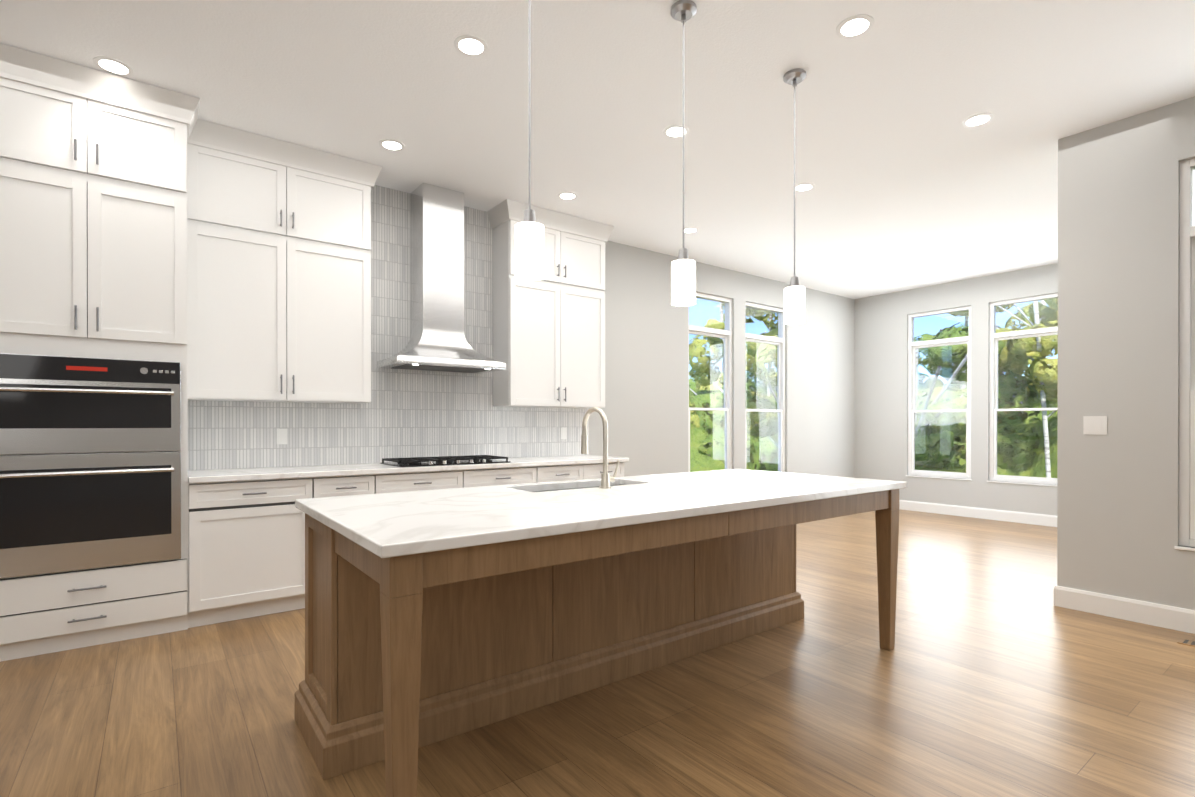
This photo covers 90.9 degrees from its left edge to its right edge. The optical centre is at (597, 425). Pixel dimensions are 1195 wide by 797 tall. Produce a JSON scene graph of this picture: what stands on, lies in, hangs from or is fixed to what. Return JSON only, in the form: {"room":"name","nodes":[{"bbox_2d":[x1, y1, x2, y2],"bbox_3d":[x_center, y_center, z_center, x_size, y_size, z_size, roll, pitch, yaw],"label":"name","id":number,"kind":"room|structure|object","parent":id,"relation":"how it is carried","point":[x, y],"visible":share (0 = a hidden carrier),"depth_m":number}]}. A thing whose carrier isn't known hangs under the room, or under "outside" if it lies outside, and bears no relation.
{"room":"kitchen","nodes":[
{"label":"kitchen","id":0,"kind":"room"},
{"bbox_2d":[384,182,507,374],"bbox_3d":[-1.182,-1.197,4.689,0.900,1.466,0.210,0,0,-37],"label":"range hood","id":1,"kind":"object","parent":0,"relation":"attached to","point":[446,260],"depth_m":4.83},
{"bbox_2d":[191,241,854,477],"bbox_3d":[-1.003,-0.435,5.417,12.600,3.700,0.150,0,0,-37],"label":"wall","id":2,"kind":"structure","parent":0,"point":[645,410],"depth_m":6.84},
{"bbox_2d":[192,139,375,406],"bbox_3d":[-2.239,-0.987,4.182,1.139,1.630,0.330,0,0,-37],"label":"upper cabinet","id":3,"kind":"object","parent":2,"relation":"attached to","point":[284,253],"depth_m":4.03},
{"bbox_2d":[492,215,607,410],"bbox_3d":[-0.438,-0.990,5.538,1.050,1.630,0.330,0,0,-37],"label":"upper cabinet","id":4,"kind":"object","parent":2,"relation":"attached to","point":[556,322],"depth_m":5.39},
{"bbox_2d":[688,292,731,471],"bbox_3d":[1.357,-0.430,7.162,0.834,2.318,0.129,0,0,-37],"label":"window","id":5,"kind":"structure","parent":2,"relation":"in","point":[726,334],"depth_m":7.35},
{"bbox_2d":[745,302,784,471],"bbox_3d":[2.208,-0.431,7.802,0.904,2.318,0.129,0,0,-37],"label":"window","id":6,"kind":"structure","parent":2,"relation":"in","point":[779,341],"depth_m":8.02},
{"bbox_2d":[0,509,1194,796],"bbox_3d":[1.657,1.323,1.760,12.750,0.200,9.200,0,0,-37],"label":"floor","id":7,"kind":"structure","parent":0,"point":[994,673],"depth_m":2.52},
{"bbox_2d":[0,67,191,661],"bbox_3d":[-2.963,-0.291,3.448,0.900,3.020,0.635,0,0,-37],"label":"tall cabinet","id":8,"kind":"object","parent":7,"relation":"on","point":[180,281],"depth_m":3.22},
{"bbox_2d":[192,479,315,626],"bbox_3d":[-2.337,0.779,3.933,0.680,0.879,0.617,0,0,-37],"label":"base cabinet","id":9,"kind":"object","parent":7,"relation":"on","point":[248,539],"depth_m":3.67},
{"bbox_2d":[188,455,627,482],"bbox_3d":[-1.248,0.320,4.731,3.378,0.035,0.647,0,0,-37],"label":"countertop","id":10,"kind":"structure","parent":9,"relation":"on","point":[322,470],"depth_m":4.17},
{"bbox_2d":[380,455,511,466],"bbox_3d":[-1.215,0.280,4.735,0.900,0.042,0.481,0,0,-37],"label":"cooktop","id":11,"kind":"object","parent":10,"relation":"in","point":[401,460],"depth_m":4.67},
{"bbox_2d":[316,475,379,497],"bbox_3d":[-1.931,0.778,4.239,0.462,0.879,0.617,0,0,-37],"label":"base cabinet","id":12,"kind":"object","parent":7,"relation":"on","point":[335,485],"depth_m":4.02},
{"bbox_2d":[380,471,463,492],"bbox_3d":[-1.482,0.777,4.576,0.660,0.879,0.617,0,0,-37],"label":"base cabinet","id":13,"kind":"object","parent":7,"relation":"on","point":[415,480],"depth_m":4.33},
{"bbox_2d":[464,467,543,487],"bbox_3d":[-0.930,0.776,4.992,0.722,0.879,0.617,0,0,-37],"label":"base cabinet","id":14,"kind":"object","parent":7,"relation":"on","point":[494,475],"depth_m":4.73},
{"bbox_2d":[544,463,623,481],"bbox_3d":[-0.312,0.775,5.457,0.950,0.879,0.617,0,0,-37],"label":"base cabinet","id":15,"kind":"object","parent":7,"relation":"on","point":[574,471],"depth_m":5.18},
{"bbox_2d":[294,491,898,796],"bbox_3d":[0.207,0.781,2.839,2.818,0.879,1.140,0,0,-37],"label":"kitchen island","id":16,"kind":"object","parent":7,"relation":"on","point":[433,616],"depth_m":2.41},
{"bbox_2d":[295,469,905,558],"bbox_3d":[0.213,0.324,2.830,2.810,0.035,1.170,0,0,-37],"label":"island countertop","id":17,"kind":"structure","parent":16,"relation":"on","point":[397,525],"depth_m":2.29},
{"bbox_2d":[581,407,621,486],"bbox_3d":[0.010,0.105,2.967,0.111,0.402,0.224,0,0,-37],"label":"faucet","id":18,"kind":"object","parent":17,"relation":"on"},
{"bbox_2d":[1177,638,1194,646],"bbox_3d":[3.379,1.216,3.205,0.100,0.007,0.300,0,0,-37],"label":"floor vent","id":19,"kind":"object","parent":7,"relation":"in","point":[1186,642],"visible":0.97,"depth_m":3.29},
{"bbox_2d":[0,0,1194,298],"bbox_3d":[1.657,-2.077,1.753,12.450,0.300,8.900,0,0,-37],"label":"ceiling","id":20,"kind":"structure","parent":0,"point":[898,166],"depth_m":3.48},
{"bbox_2d":[93,56,133,75],"bbox_3d":[-2.597,-1.927,3.157,0.170,0.005,0.170,0,0,-37],"label":"recessed light","id":21,"kind":"object","parent":20,"relation":"in","point":[113,66],"visible":1,"depth_m":3.15},
{"bbox_2d":[379,139,404,150],"bbox_3d":[-1.414,-1.929,4.047,0.170,0.005,0.170,0,0,-37],"label":"recessed light","id":22,"kind":"object","parent":20,"relation":"in","point":[392,144],"visible":1,"depth_m":4.03},
{"bbox_2d":[454,35,487,56],"bbox_3d":[-0.642,-1.926,2.988,0.170,0.005,0.170,0,0,-37],"label":"recessed light","id":23,"kind":"object","parent":20,"relation":"in","point":[470,45],"visible":1,"depth_m":2.98},
{"bbox_2d":[515,0,543,280],"bbox_3d":[-0.257,-1.245,2.228,0.120,1.363,0.120,0,0,-37],"label":"pendant light","id":24,"kind":"object","parent":20,"relation":"hanging from","point":[529,247],"visible":1,"depth_m":2.20},
{"bbox_2d":[557,192,577,199],"bbox_3d":[-0.251,-1.931,4.947,0.170,0.005,0.170,0,0,-37],"label":"recessed light","id":25,"kind":"object","parent":20,"relation":"in","point":[566,195],"visible":1,"depth_m":4.93},
{"bbox_2d":[663,125,688,137],"bbox_3d":[0.516,-1.928,3.860,0.170,0.005,0.170,0,0,-37],"label":"recessed light","id":26,"kind":"object","parent":20,"relation":"in","point":[674,131],"visible":0.85,"depth_m":3.85},
{"bbox_2d":[670,0,696,305],"bbox_3d":[0.398,-1.246,2.721,0.120,1.363,0.120,0,0,-37],"label":"pendant light","id":27,"kind":"object","parent":20,"relation":"hanging from","point":[683,279],"visible":1,"depth_m":2.69},
{"bbox_2d":[681,227,698,232],"bbox_3d":[0.915,-1.933,5.825,0.170,0.005,0.170,0,0,-37],"label":"recessed light","id":28,"kind":"object","parent":20,"relation":"in","point":[690,230],"visible":0.85,"depth_m":5.82},
{"bbox_2d":[783,69,805,324],"bbox_3d":[1.085,-1.247,3.239,0.120,1.363,0.120,0,0,-37],"label":"pendant light","id":29,"kind":"object","parent":20,"relation":"hanging from","point":[794,303],"visible":1,"depth_m":3.20},
{"bbox_2d":[793,183,814,191],"bbox_3d":[1.673,-1.930,4.768,0.170,0.005,0.170,0,0,-37],"label":"recessed light","id":30,"kind":"object","parent":20,"relation":"in","point":[802,187],"visible":0.98,"depth_m":4.76},
{"bbox_2d":[836,14,873,38],"bbox_3d":[1.244,-1.926,2.843,0.170,0.005,0.170,0,0,-37],"label":"recessed light","id":31,"kind":"object","parent":20,"relation":"in","point":[851,27],"visible":1,"depth_m":2.84},
{"bbox_2d":[962,113,993,126],"bbox_3d":[2.402,-1.928,3.715,0.170,0.005,0.170,0,0,-37],"label":"recessed light","id":32,"kind":"object","parent":20,"relation":"in","point":[977,120],"visible":1,"depth_m":3.71},
{"bbox_2d":[854,263,1057,515],"bbox_3d":[5.083,-0.440,7.681,0.150,3.700,3.850,0,0,-37],"label":"wall","id":33,"kind":"structure","parent":0,"point":[881,398],"depth_m":8.26},
{"bbox_2d":[906,306,971,480],"bbox_3d":[4.721,-0.432,8.122,0.129,2.318,0.854,0,0,-37],"label":"window","id":34,"kind":"structure","parent":33,"relation":"in","point":[913,346],"depth_m":8.18},
{"bbox_2d":[899,500,1056,526],"bbox_3d":[5.014,1.142,7.639,0.016,0.135,3.480,0,0,-37],"label":"baseboard","id":35,"kind":"structure","parent":33,"relation":"attached to","point":[983,513],"depth_m":7.65},
{"bbox_2d":[987,293,1057,486],"bbox_3d":[5.358,-0.430,7.275,0.129,2.318,0.914,0,0,-37],"label":"window","id":36,"kind":"structure","parent":33,"relation":"in","point":[995,337],"depth_m":7.44},
{"bbox_2d":[1057,96,1194,609],"bbox_3d":[4.823,-0.427,1.823,0.150,3.700,5.500,0,0,-37],"label":"wall","id":37,"kind":"structure","parent":0,"point":[1118,337],"depth_m":3.71},
{"bbox_2d":[1083,416,1106,434],"bbox_3d":[3.227,-0.002,3.814,0.008,0.120,0.120,0,0,-37],"label":"light switch","id":38,"kind":"object","parent":37,"relation":"attached to","point":[1094,425],"visible":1,"depth_m":3.81},
{"bbox_2d":[1054,585,1194,633],"bbox_3d":[4.707,1.155,1.843,0.016,0.135,5.366,0,0,-37],"label":"baseboard","id":39,"kind":"structure","parent":37,"relation":"attached to","point":[1162,615],"depth_m":3.68},
{"bbox_2d":[1174,158,1194,550],"bbox_3d":[3.780,-0.421,3.169,0.129,2.318,0.949,0,0,-37],"label":"window","id":40,"kind":"structure","parent":37,"relation":"in","point":[1187,383],"depth_m":3.51},
{"label":"ground","id":41,"kind":"structure","parent":0,"visible":0},
{"bbox_2d":[689,298,1057,477],"bbox_3d":[12.899,3.417,24.990,38.858,16.186,50.291,0,0,-37],"label":"trees","id":42,"kind":"object","parent":41,"relation":"on","point":[708,462],"depth_m":11.37},
{"label":"outside","id":43,"kind":"structure","parent":0,"visible":0},
{"bbox_2d":[1192,170,1194,225],"bbox_3d":[5.829,-1.734,2.482,2.248,0.050,5.348,0,0,-37],"label":"window","id":44,"kind":"structure","parent":43,"point":[1193,207],"depth_m":4.51}
]}

